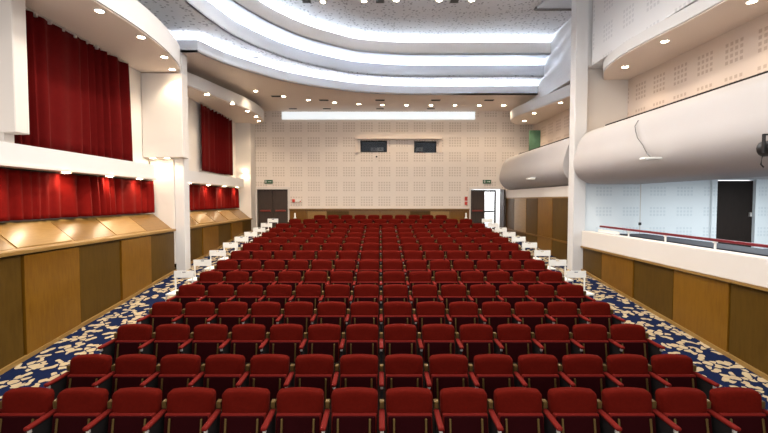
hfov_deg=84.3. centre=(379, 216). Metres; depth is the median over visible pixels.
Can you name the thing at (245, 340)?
seat
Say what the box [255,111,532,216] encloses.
wall
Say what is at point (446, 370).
seat
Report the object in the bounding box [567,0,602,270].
column
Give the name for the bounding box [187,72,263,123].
canopy
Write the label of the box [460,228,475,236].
seat
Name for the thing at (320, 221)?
seat
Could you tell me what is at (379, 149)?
projector
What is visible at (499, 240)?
seat
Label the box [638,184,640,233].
microphone
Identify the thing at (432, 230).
seat
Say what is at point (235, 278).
seat
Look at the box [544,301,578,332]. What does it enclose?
seat
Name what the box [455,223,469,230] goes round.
seat
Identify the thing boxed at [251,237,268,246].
seat
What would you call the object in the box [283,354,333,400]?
seat
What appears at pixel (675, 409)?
seat
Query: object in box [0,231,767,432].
floor
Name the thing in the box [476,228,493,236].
seat
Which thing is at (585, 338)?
seat
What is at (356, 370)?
seat
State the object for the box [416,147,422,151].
projector
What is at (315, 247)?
seat
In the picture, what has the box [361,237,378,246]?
seat
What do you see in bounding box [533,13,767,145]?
wall
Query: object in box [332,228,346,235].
seat
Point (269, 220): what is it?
chair
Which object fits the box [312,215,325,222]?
seat
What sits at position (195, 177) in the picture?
balcony
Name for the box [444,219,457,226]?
seat
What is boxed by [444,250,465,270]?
seat
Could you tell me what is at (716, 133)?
balcony
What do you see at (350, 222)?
seat
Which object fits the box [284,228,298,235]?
seat
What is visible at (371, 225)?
seat
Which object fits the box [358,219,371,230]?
seat
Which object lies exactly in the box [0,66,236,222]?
wall
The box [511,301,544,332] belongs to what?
seat
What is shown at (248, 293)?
seat
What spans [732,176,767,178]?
ceiling
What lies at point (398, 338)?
seat
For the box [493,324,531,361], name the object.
seat
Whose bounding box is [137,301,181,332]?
seat
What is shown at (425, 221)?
seat
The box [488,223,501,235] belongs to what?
chair
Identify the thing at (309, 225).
seat
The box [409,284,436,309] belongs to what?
seat
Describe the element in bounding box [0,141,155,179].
balcony
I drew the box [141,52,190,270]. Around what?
column
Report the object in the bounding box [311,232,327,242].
seat
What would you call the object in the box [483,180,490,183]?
exit sign
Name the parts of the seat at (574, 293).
backrest, seat, armrest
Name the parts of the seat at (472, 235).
backrest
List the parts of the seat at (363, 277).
backrest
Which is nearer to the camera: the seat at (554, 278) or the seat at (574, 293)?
the seat at (574, 293)
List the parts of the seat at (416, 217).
backrest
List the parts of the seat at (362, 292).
seat, backrest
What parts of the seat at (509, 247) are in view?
backrest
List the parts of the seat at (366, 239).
backrest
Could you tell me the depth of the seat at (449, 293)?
8.37 m
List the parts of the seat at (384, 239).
backrest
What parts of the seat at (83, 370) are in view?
armrest, seat, backrest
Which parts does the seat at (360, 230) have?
backrest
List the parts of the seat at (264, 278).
backrest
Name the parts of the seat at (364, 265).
backrest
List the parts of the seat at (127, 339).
armrest, seat, backrest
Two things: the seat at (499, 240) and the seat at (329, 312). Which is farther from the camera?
the seat at (499, 240)
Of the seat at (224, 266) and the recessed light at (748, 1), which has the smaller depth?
the recessed light at (748, 1)
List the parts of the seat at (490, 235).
backrest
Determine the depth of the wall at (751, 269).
8.19 m
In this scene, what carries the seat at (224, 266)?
on the floor
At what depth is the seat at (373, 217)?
18.17 m
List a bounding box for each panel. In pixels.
[282,112,474,118]
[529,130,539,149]
[534,0,571,10]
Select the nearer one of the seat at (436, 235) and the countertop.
the countertop
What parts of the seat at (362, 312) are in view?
seat, backrest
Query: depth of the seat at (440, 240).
13.28 m
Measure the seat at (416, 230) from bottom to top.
0.877 m
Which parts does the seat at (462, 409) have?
armrest, backrest, seat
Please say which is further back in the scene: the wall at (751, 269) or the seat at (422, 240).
the seat at (422, 240)
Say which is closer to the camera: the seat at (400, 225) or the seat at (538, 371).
the seat at (538, 371)
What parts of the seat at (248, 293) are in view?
seat, backrest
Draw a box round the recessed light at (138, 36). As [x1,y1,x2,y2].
[136,35,145,38]
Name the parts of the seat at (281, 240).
backrest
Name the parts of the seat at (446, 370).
armrest, backrest, seat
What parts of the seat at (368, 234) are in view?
backrest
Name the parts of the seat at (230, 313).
armrest, seat, backrest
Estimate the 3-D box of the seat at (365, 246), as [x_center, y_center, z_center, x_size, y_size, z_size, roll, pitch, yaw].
[-0.306,1.212,12.228,0.568,0.877,0.500,0,2,0]
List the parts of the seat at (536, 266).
backrest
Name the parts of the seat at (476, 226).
backrest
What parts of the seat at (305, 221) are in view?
backrest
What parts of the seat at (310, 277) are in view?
backrest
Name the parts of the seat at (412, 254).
backrest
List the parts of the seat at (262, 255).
backrest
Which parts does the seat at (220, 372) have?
armrest, seat, backrest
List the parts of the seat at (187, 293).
armrest, seat, backrest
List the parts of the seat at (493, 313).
armrest, backrest, seat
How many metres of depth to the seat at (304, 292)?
8.37 m
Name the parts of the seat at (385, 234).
backrest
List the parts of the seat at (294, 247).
backrest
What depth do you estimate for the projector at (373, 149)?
20.89 m
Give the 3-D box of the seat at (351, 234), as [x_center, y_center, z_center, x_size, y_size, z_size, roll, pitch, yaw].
[-0.886,0.975,14.189,0.568,0.877,0.500,0,2,0]
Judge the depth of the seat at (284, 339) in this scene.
6.39 m
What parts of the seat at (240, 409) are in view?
armrest, seat, backrest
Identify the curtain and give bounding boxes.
[0,167,154,220]
[14,7,132,161]
[189,184,238,210]
[199,102,232,175]
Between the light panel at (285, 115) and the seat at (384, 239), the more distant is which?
the light panel at (285, 115)
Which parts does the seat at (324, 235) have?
backrest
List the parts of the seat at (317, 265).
seat, backrest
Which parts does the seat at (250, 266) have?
backrest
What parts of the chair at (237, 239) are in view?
backrest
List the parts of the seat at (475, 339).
armrest, backrest, seat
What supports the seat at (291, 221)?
on the floor
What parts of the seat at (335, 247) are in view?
backrest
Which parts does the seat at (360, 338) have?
armrest, seat, backrest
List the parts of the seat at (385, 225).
backrest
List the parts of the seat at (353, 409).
armrest, seat, backrest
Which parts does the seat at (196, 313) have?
armrest, seat, backrest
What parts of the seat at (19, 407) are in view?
seat, backrest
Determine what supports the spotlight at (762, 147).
attached to the balcony at (716, 133)
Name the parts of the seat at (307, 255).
backrest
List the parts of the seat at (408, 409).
armrest, backrest, seat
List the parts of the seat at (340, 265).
backrest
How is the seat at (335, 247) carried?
on the floor
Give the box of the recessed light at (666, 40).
[660,39,669,42]
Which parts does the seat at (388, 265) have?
backrest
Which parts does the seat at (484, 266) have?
backrest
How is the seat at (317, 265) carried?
on the floor
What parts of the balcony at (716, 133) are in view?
handrail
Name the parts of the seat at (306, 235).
backrest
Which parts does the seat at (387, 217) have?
backrest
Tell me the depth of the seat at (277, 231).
15.23 m
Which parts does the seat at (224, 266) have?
backrest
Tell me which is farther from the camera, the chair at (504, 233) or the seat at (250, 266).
the chair at (504, 233)
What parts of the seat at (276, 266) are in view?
backrest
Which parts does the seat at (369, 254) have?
backrest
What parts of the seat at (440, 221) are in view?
backrest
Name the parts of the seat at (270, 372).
armrest, seat, backrest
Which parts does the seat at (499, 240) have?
backrest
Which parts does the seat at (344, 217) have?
backrest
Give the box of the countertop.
[616,234,767,256]
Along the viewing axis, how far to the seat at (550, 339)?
6.40 m
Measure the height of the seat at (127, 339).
0.877 m
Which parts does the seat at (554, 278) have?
backrest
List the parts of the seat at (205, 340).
armrest, seat, backrest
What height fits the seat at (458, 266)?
0.877 m
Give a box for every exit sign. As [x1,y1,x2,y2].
[264,180,272,183]
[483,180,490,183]
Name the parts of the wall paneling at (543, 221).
wall panel, wall panel, wall panel, wall panel, wall panel, rail, rail, wall panel, wall panel, wall panel, wall panel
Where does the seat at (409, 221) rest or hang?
on the floor
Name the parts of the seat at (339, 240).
backrest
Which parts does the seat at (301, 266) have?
backrest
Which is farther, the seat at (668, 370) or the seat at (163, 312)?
the seat at (163, 312)
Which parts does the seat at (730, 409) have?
armrest, backrest, seat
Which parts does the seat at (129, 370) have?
armrest, seat, backrest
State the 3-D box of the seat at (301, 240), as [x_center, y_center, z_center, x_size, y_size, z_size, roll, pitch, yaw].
[-2.626,1.088,13.208,0.568,0.877,0.500,0,2,0]
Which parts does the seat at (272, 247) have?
backrest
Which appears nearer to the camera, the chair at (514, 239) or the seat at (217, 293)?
the seat at (217, 293)
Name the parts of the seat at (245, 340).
armrest, seat, backrest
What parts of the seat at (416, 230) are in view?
backrest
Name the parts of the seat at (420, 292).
backrest, seat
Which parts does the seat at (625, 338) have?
armrest, backrest, seat, armrest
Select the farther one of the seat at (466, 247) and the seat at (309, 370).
the seat at (466, 247)
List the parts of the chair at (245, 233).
backrest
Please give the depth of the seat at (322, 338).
6.40 m
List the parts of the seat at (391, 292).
backrest, seat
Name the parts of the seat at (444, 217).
backrest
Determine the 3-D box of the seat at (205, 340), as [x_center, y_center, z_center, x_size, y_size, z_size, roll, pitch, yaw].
[-2.626,2.096,6.354,0.568,0.877,0.500,0,2,0]
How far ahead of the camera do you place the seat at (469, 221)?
17.20 m
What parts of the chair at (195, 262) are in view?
seat, backrest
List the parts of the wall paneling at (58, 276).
panel, panel, panel, panel, panel, rail, panel, panel, panel, panel, panel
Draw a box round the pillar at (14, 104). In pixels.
[0,0,28,142]
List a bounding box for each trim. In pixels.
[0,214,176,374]
[137,0,543,85]
[175,209,252,266]
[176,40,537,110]
[207,0,550,64]
[289,209,469,221]
[355,135,441,152]
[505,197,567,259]
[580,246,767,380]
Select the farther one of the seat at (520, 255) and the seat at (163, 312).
the seat at (520, 255)
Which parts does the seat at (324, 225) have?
backrest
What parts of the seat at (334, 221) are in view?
backrest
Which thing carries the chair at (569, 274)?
on the floor
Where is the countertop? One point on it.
(727, 247)
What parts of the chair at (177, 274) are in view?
seat, backrest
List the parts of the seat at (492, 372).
armrest, backrest, seat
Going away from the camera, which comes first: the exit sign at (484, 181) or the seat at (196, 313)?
the seat at (196, 313)
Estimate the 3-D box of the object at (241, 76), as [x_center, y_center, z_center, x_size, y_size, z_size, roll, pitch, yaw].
[0.000,-5.118,16.433,13.480,0.350,8.240,0,2,0]
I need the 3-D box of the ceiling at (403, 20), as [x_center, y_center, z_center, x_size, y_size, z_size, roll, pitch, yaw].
[0.000,-6.600,9.375,13.500,0.160,22.250,0,2,0]
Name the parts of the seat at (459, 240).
backrest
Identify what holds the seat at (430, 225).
on the floor
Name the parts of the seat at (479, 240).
backrest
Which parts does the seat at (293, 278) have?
backrest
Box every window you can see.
[360,141,386,151]
[414,141,435,152]
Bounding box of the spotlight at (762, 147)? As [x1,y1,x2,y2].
[756,134,767,167]
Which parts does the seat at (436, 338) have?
armrest, backrest, seat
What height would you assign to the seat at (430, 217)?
0.877 m
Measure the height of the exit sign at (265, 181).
0.180 m
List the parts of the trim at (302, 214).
wall panel, wall panel, wall panel, wall panel, cap rail, wall panel, wall panel, wall panel, wall panel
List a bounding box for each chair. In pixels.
[165,271,193,300]
[187,260,210,283]
[204,250,225,270]
[218,243,237,260]
[231,237,247,251]
[241,232,256,246]
[250,228,264,242]
[258,223,271,236]
[265,219,277,231]
[482,219,494,231]
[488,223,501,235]
[495,228,509,240]
[503,232,515,242]
[512,237,525,250]
[522,243,541,259]
[534,250,555,270]
[549,260,572,283]
[566,271,594,298]
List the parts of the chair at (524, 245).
backrest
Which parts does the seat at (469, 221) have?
backrest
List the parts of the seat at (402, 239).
backrest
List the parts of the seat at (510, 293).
backrest, seat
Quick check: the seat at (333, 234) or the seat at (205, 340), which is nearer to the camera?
the seat at (205, 340)
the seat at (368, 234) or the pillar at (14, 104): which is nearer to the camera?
the pillar at (14, 104)
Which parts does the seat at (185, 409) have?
armrest, seat, backrest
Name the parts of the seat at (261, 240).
backrest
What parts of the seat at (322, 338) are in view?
armrest, seat, backrest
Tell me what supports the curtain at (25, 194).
hanging from the balcony at (12, 155)
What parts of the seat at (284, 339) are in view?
armrest, seat, backrest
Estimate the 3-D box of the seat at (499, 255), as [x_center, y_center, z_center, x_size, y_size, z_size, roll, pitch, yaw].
[3.174,1.360,11.249,0.568,0.877,0.500,0,2,0]
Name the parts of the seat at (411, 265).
backrest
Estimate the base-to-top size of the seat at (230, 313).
0.877 m
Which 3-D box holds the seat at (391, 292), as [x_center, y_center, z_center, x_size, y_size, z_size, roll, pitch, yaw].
[0.274,1.799,8.312,0.568,0.877,0.500,0,2,0]
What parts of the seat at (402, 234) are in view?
backrest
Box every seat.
[0,387,54,432]
[23,387,108,432]
[44,354,111,399]
[82,387,161,432]
[92,354,156,400]
[98,324,151,371]
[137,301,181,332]
[138,324,189,371]
[140,354,200,409]
[142,387,215,432]
[166,284,204,308]
[171,301,214,332]
[178,324,227,361]
[187,354,244,400]
[191,271,222,290]
[197,284,233,308]
[201,387,269,432]
[206,301,247,332]
[210,260,237,276]
[218,271,248,290]
[218,324,265,361]
[226,250,249,264]
[227,284,262,312]
[234,260,260,276]
[235,354,289,400]
[240,243,259,254]
[241,301,279,333]
[245,271,274,290]
[248,250,271,268]
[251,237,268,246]
[258,284,291,312]
[259,260,284,276]
[259,324,302,361]
[260,232,276,240]
[260,243,279,258]
[261,387,323,432]
[267,228,282,235]
[269,237,286,246]
[270,250,292,264]
[271,271,300,295]
[274,223,288,231]
[275,301,312,333]
[277,232,293,242]
[280,243,299,259]
[283,260,307,276]
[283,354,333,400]
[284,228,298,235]
[287,219,300,226]
[288,237,305,246]
[288,284,320,312]
[289,223,303,231]
[292,250,314,269]
[294,232,310,240]
[298,271,326,295]
[299,324,340,361]
[300,228,314,235]
[300,243,319,258]
[301,219,314,226]
[304,223,318,231]
[306,237,323,246]
[306,260,331,281]
[310,301,345,333]
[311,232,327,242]
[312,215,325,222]
[314,250,335,268]
[316,219,329,226]
[316,228,330,235]
[319,223,333,232]
[319,284,349,312]
[320,243,339,258]
[320,387,377,432]
[324,237,342,250]
[325,271,352,295]
[326,215,338,222]
[328,232,344,243]
[330,219,343,227]
[331,260,355,280]
[331,354,377,390]
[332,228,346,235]
[335,223,348,233]
[335,250,357,270]
[339,215,352,221]
[339,243,358,259]
[339,324,378,357]
[343,237,360,253]
[344,219,357,228]
[345,232,361,240]
[345,301,378,326]
[348,228,362,238]
[349,223,363,233]
[349,284,378,311]
[352,271,378,294]
[353,215,365,221]
[355,260,378,284]
[357,250,378,271]
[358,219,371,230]
[359,243,378,260]
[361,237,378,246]
[362,232,378,242]
[363,228,378,237]
[364,223,378,232]
[366,215,378,222]
[373,219,386,231]
[379,284,407,329]
[379,301,411,353]
[379,324,416,363]
[379,354,422,398]
[379,387,432,432]
[380,215,392,222]
[380,223,394,230]
[380,228,394,235]
[380,232,396,240]
[380,237,397,264]
[380,243,398,254]
[380,250,400,264]
[380,260,402,276]
[380,271,404,290]
[387,219,400,230]
[393,215,406,221]
[395,223,409,233]
[396,228,411,238]
[397,232,413,246]
[398,237,415,250]
[400,243,418,258]
[401,219,414,228]
[401,250,421,268]
[403,260,425,281]
[406,271,430,295]
[407,215,419,221]
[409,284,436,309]
[410,223,424,232]
[412,228,427,235]
[412,301,444,333]
[414,232,430,243]
[415,219,428,226]
[417,237,434,250]
[417,324,454,361]
[419,243,438,258]
[420,215,433,222]
[423,250,443,269]
[424,354,467,400]
[425,223,439,231]
[427,260,449,281]
[428,228,443,235]
[430,219,443,226]
[431,232,447,240]
[432,271,457,295]
[433,387,487,432]
[434,215,448,222]
[435,237,452,249]
[438,284,466,309]
[439,243,458,259]
[440,223,454,231]
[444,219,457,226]
[444,228,459,235]
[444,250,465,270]
[445,301,477,333]
[448,232,464,242]
[450,260,473,281]
[453,237,471,249]
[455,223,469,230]
[455,324,493,361]
[458,219,473,226]
[458,271,483,295]
[459,243,478,258]
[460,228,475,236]
[465,232,482,240]
[466,250,487,268]
[467,284,495,309]
[468,354,513,400]
[470,223,486,230]
[472,237,489,246]
[474,260,497,280]
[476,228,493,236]
[478,301,511,332]
[479,243,498,258]
[483,232,501,240]
[484,271,509,290]
[487,250,508,268]
[487,387,543,432]
[490,237,510,246]
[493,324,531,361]
[496,284,525,312]
[498,260,521,276]
[499,243,520,258]
[509,250,534,264]
[510,271,536,290]
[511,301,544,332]
[513,354,559,400]
[521,260,551,276]
[525,284,554,312]
[531,324,570,361]
[536,271,570,290]
[542,387,599,432]
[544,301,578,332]
[554,284,595,312]
[558,354,605,400]
[569,324,609,361]
[577,301,625,338]
[597,387,655,432]
[603,354,651,395]
[605,324,664,371]
[648,354,719,400]
[652,387,712,432]
[707,387,767,432]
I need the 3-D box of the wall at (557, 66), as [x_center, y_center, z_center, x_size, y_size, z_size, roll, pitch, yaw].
[7.100,-5.890,16.588,1.300,2.340,7.890,0,2,0]
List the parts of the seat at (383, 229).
backrest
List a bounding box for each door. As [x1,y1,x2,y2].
[256,187,289,229]
[469,187,504,228]
[485,190,495,229]
[709,179,758,247]
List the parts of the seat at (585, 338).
armrest, backrest, seat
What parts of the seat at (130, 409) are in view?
armrest, seat, backrest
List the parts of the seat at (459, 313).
armrest, backrest, seat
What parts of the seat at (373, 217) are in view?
backrest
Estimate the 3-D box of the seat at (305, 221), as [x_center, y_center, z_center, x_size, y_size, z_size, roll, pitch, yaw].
[-2.916,0.540,17.126,0.568,0.877,0.500,0,2,0]
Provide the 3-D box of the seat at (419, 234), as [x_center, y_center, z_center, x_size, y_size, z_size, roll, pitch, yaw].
[1.434,0.975,14.189,0.568,0.877,0.500,0,2,0]
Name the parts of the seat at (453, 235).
backrest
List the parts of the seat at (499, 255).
backrest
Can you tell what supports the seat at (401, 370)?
on the floor
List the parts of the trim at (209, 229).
panel, panel, panel, panel, panel, rail, panel, panel, panel, panel, panel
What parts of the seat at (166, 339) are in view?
armrest, seat, backrest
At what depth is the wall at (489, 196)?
22.99 m
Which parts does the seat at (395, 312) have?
armrest, seat, backrest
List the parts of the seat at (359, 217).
backrest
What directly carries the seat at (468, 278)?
on the floor
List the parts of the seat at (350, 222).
backrest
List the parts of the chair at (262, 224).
backrest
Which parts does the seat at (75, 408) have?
armrest, seat, backrest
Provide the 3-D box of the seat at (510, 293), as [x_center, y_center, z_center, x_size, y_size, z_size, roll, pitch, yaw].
[2.594,1.799,8.312,0.568,0.877,0.500,0,2,0]
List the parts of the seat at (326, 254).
backrest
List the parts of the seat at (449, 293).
backrest, seat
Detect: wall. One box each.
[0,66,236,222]
[235,123,255,230]
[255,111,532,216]
[361,142,434,151]
[471,189,499,227]
[505,186,567,197]
[526,18,570,102]
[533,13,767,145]
[582,231,767,287]
[585,179,767,248]
[587,69,627,132]
[592,0,697,65]
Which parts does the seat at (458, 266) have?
backrest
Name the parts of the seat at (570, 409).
armrest, backrest, seat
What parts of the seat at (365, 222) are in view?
backrest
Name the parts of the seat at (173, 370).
armrest, seat, backrest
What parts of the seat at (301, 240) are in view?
backrest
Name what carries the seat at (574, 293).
on the floor
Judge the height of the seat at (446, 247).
0.877 m
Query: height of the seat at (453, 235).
0.877 m
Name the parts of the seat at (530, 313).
armrest, backrest, seat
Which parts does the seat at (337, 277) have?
backrest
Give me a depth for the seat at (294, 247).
12.30 m
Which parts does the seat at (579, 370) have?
armrest, backrest, seat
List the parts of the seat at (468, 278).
backrest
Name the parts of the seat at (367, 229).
backrest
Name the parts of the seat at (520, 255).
backrest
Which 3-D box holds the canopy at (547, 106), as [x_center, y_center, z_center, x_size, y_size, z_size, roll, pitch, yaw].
[6.660,-4.458,16.689,1.581,0.410,7.100,0,2,0]
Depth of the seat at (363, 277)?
9.36 m
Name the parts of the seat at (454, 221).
backrest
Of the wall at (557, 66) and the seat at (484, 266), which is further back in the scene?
the wall at (557, 66)
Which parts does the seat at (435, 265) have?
backrest, seat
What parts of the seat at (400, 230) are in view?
backrest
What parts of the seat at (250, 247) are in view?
backrest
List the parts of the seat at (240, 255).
backrest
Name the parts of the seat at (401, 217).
backrest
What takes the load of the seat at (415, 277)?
on the floor
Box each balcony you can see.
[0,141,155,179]
[189,171,243,187]
[499,137,568,189]
[573,71,767,183]
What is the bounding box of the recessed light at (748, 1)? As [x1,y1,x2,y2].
[745,0,758,3]
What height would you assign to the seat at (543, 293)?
0.877 m
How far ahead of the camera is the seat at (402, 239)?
13.28 m
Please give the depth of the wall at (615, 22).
10.82 m
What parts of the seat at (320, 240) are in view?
backrest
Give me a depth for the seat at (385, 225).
16.21 m
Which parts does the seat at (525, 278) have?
backrest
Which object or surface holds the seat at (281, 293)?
on the floor
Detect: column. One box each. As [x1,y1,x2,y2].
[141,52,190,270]
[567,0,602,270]
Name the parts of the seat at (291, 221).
backrest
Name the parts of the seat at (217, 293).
seat, backrest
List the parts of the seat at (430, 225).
backrest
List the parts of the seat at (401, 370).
armrest, backrest, seat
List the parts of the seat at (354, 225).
backrest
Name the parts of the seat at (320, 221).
backrest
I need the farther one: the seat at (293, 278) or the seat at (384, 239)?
the seat at (384, 239)
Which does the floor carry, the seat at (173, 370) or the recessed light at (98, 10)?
the seat at (173, 370)
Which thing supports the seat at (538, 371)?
on the floor
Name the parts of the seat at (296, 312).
armrest, seat, backrest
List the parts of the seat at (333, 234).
backrest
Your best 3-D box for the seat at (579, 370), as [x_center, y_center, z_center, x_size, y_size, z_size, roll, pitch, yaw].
[2.594,2.244,5.375,0.568,0.877,0.500,0,2,0]
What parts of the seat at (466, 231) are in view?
backrest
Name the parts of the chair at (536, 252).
backrest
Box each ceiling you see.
[258,0,571,41]
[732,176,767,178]
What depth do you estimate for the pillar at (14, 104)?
7.25 m
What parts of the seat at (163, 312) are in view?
armrest, seat, backrest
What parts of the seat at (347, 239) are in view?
backrest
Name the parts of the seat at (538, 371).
armrest, backrest, seat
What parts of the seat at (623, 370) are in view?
armrest, backrest, seat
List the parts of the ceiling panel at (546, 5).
edge trim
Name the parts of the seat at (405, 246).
backrest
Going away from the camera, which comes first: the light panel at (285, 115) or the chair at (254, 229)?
the chair at (254, 229)
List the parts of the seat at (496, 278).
backrest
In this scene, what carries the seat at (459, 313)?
on the floor
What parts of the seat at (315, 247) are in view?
backrest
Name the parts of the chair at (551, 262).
backrest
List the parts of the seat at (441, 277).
backrest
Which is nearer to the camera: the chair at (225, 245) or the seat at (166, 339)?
the seat at (166, 339)
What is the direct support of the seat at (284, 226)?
on the floor
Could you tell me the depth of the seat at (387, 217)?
18.17 m
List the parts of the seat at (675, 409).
armrest, backrest, seat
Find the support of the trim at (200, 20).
attached to the wall at (194, 108)
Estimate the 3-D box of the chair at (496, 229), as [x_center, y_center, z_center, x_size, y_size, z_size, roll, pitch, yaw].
[4.360,0.851,15.099,0.430,0.886,0.504,0,2,0]
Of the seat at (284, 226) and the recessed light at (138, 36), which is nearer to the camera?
the recessed light at (138, 36)
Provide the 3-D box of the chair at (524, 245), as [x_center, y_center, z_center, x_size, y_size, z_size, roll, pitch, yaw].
[4.360,1.211,12.158,0.430,0.886,0.504,0,2,0]
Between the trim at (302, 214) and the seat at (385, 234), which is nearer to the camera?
the seat at (385, 234)
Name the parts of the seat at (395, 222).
backrest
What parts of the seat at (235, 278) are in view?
backrest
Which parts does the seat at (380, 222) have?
backrest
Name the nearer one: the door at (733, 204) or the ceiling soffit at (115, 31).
the ceiling soffit at (115, 31)
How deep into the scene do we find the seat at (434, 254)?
11.31 m
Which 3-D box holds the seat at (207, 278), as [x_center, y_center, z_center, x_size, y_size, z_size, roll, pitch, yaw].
[-3.786,1.661,9.292,0.568,0.877,0.500,0,2,0]
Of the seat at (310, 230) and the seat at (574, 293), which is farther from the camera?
the seat at (310, 230)
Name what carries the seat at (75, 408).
on the floor
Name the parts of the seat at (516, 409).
armrest, backrest, seat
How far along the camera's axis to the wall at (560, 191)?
15.72 m
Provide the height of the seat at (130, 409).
0.877 m
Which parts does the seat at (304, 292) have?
seat, backrest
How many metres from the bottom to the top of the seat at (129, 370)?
0.877 m
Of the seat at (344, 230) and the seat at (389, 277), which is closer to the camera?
the seat at (389, 277)
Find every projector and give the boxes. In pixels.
[371,147,376,151]
[377,147,383,151]
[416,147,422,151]
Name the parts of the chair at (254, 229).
backrest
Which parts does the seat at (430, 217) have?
backrest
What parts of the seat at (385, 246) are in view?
backrest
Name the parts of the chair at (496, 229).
backrest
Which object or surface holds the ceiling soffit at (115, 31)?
attached to the wall at (194, 108)
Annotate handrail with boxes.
[598,225,767,249]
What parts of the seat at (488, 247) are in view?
backrest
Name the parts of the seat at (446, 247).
backrest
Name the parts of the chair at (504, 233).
backrest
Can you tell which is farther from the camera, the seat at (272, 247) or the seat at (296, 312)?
the seat at (272, 247)
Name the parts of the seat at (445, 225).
backrest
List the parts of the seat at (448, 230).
backrest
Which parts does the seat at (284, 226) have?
backrest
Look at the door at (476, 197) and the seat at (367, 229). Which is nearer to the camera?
the seat at (367, 229)
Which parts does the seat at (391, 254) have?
backrest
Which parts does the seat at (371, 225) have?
backrest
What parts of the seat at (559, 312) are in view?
armrest, backrest, seat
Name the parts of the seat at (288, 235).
backrest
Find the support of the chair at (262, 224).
on the floor
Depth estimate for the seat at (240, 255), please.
11.32 m
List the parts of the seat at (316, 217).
backrest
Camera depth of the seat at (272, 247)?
12.30 m
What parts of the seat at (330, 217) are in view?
backrest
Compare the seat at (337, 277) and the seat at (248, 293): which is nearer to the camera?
the seat at (248, 293)
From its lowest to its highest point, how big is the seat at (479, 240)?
0.877 m
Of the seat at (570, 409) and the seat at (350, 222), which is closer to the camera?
the seat at (570, 409)
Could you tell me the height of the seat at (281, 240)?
0.877 m
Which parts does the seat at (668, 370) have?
armrest, backrest, seat, armrest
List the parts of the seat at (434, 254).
backrest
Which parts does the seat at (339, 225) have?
backrest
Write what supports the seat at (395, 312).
on the floor
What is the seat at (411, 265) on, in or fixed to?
on the floor
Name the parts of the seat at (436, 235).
backrest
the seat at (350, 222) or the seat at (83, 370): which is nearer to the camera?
the seat at (83, 370)
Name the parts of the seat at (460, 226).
backrest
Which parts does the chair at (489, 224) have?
backrest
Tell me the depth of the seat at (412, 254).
11.32 m
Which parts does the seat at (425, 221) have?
backrest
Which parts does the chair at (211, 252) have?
backrest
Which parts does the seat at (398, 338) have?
armrest, seat, backrest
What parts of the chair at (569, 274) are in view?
backrest, seat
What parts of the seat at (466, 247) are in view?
backrest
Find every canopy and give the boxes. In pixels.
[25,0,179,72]
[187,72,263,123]
[510,84,569,124]
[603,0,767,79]
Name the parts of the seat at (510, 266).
backrest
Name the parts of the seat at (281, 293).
seat, backrest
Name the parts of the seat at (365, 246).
backrest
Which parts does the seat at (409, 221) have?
backrest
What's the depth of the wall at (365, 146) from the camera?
21.82 m
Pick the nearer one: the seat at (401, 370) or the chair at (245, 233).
the seat at (401, 370)
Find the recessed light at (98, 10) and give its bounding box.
[93,8,105,13]
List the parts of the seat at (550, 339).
armrest, backrest, seat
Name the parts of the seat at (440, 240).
backrest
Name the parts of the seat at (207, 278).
backrest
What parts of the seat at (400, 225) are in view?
backrest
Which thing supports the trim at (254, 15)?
attached to the wall at (194, 108)
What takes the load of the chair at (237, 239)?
on the floor
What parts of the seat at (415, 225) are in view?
backrest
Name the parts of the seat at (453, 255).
backrest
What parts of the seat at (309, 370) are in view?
armrest, seat, backrest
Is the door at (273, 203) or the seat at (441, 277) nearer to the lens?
the seat at (441, 277)
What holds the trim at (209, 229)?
attached to the wall at (194, 108)
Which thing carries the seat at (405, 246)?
on the floor
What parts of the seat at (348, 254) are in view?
backrest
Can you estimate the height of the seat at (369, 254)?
0.877 m
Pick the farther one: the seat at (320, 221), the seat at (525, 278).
the seat at (320, 221)
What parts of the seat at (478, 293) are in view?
backrest, seat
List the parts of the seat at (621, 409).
armrest, backrest, seat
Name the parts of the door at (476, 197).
frame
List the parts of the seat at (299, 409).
armrest, seat, backrest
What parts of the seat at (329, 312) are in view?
armrest, seat, backrest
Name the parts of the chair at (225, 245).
backrest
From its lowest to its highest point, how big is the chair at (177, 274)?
0.886 m
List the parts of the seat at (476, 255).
backrest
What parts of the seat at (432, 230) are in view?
backrest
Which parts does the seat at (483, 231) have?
backrest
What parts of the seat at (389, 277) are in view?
backrest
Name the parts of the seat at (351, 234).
backrest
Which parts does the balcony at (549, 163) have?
handrail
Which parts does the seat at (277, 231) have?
backrest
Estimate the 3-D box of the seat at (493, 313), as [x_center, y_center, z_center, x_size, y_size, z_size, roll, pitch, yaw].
[2.014,1.948,7.333,0.568,0.877,0.500,0,2,0]
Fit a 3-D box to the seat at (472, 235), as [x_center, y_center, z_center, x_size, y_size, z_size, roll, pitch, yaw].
[3.174,0.975,14.189,0.568,0.877,0.500,0,2,0]
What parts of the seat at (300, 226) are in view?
backrest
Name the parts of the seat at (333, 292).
seat, backrest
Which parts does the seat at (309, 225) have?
backrest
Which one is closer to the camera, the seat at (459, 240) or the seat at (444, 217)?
the seat at (459, 240)
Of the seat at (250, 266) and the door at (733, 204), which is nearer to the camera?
the seat at (250, 266)
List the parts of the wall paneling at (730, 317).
panel, panel, panel, rail, panel, panel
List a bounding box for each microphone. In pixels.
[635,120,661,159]
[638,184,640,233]
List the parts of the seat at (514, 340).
armrest, backrest, seat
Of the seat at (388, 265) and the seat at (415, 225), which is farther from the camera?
the seat at (415, 225)
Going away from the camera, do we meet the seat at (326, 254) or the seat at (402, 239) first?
the seat at (326, 254)
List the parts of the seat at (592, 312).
armrest, backrest, seat, armrest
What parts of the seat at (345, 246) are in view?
backrest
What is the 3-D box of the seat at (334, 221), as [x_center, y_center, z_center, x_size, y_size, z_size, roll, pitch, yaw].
[-1.756,0.540,17.126,0.568,0.877,0.500,0,2,0]
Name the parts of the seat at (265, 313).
armrest, seat, backrest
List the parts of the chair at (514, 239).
backrest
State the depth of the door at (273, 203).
20.78 m
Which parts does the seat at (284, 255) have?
backrest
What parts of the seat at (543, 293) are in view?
backrest, seat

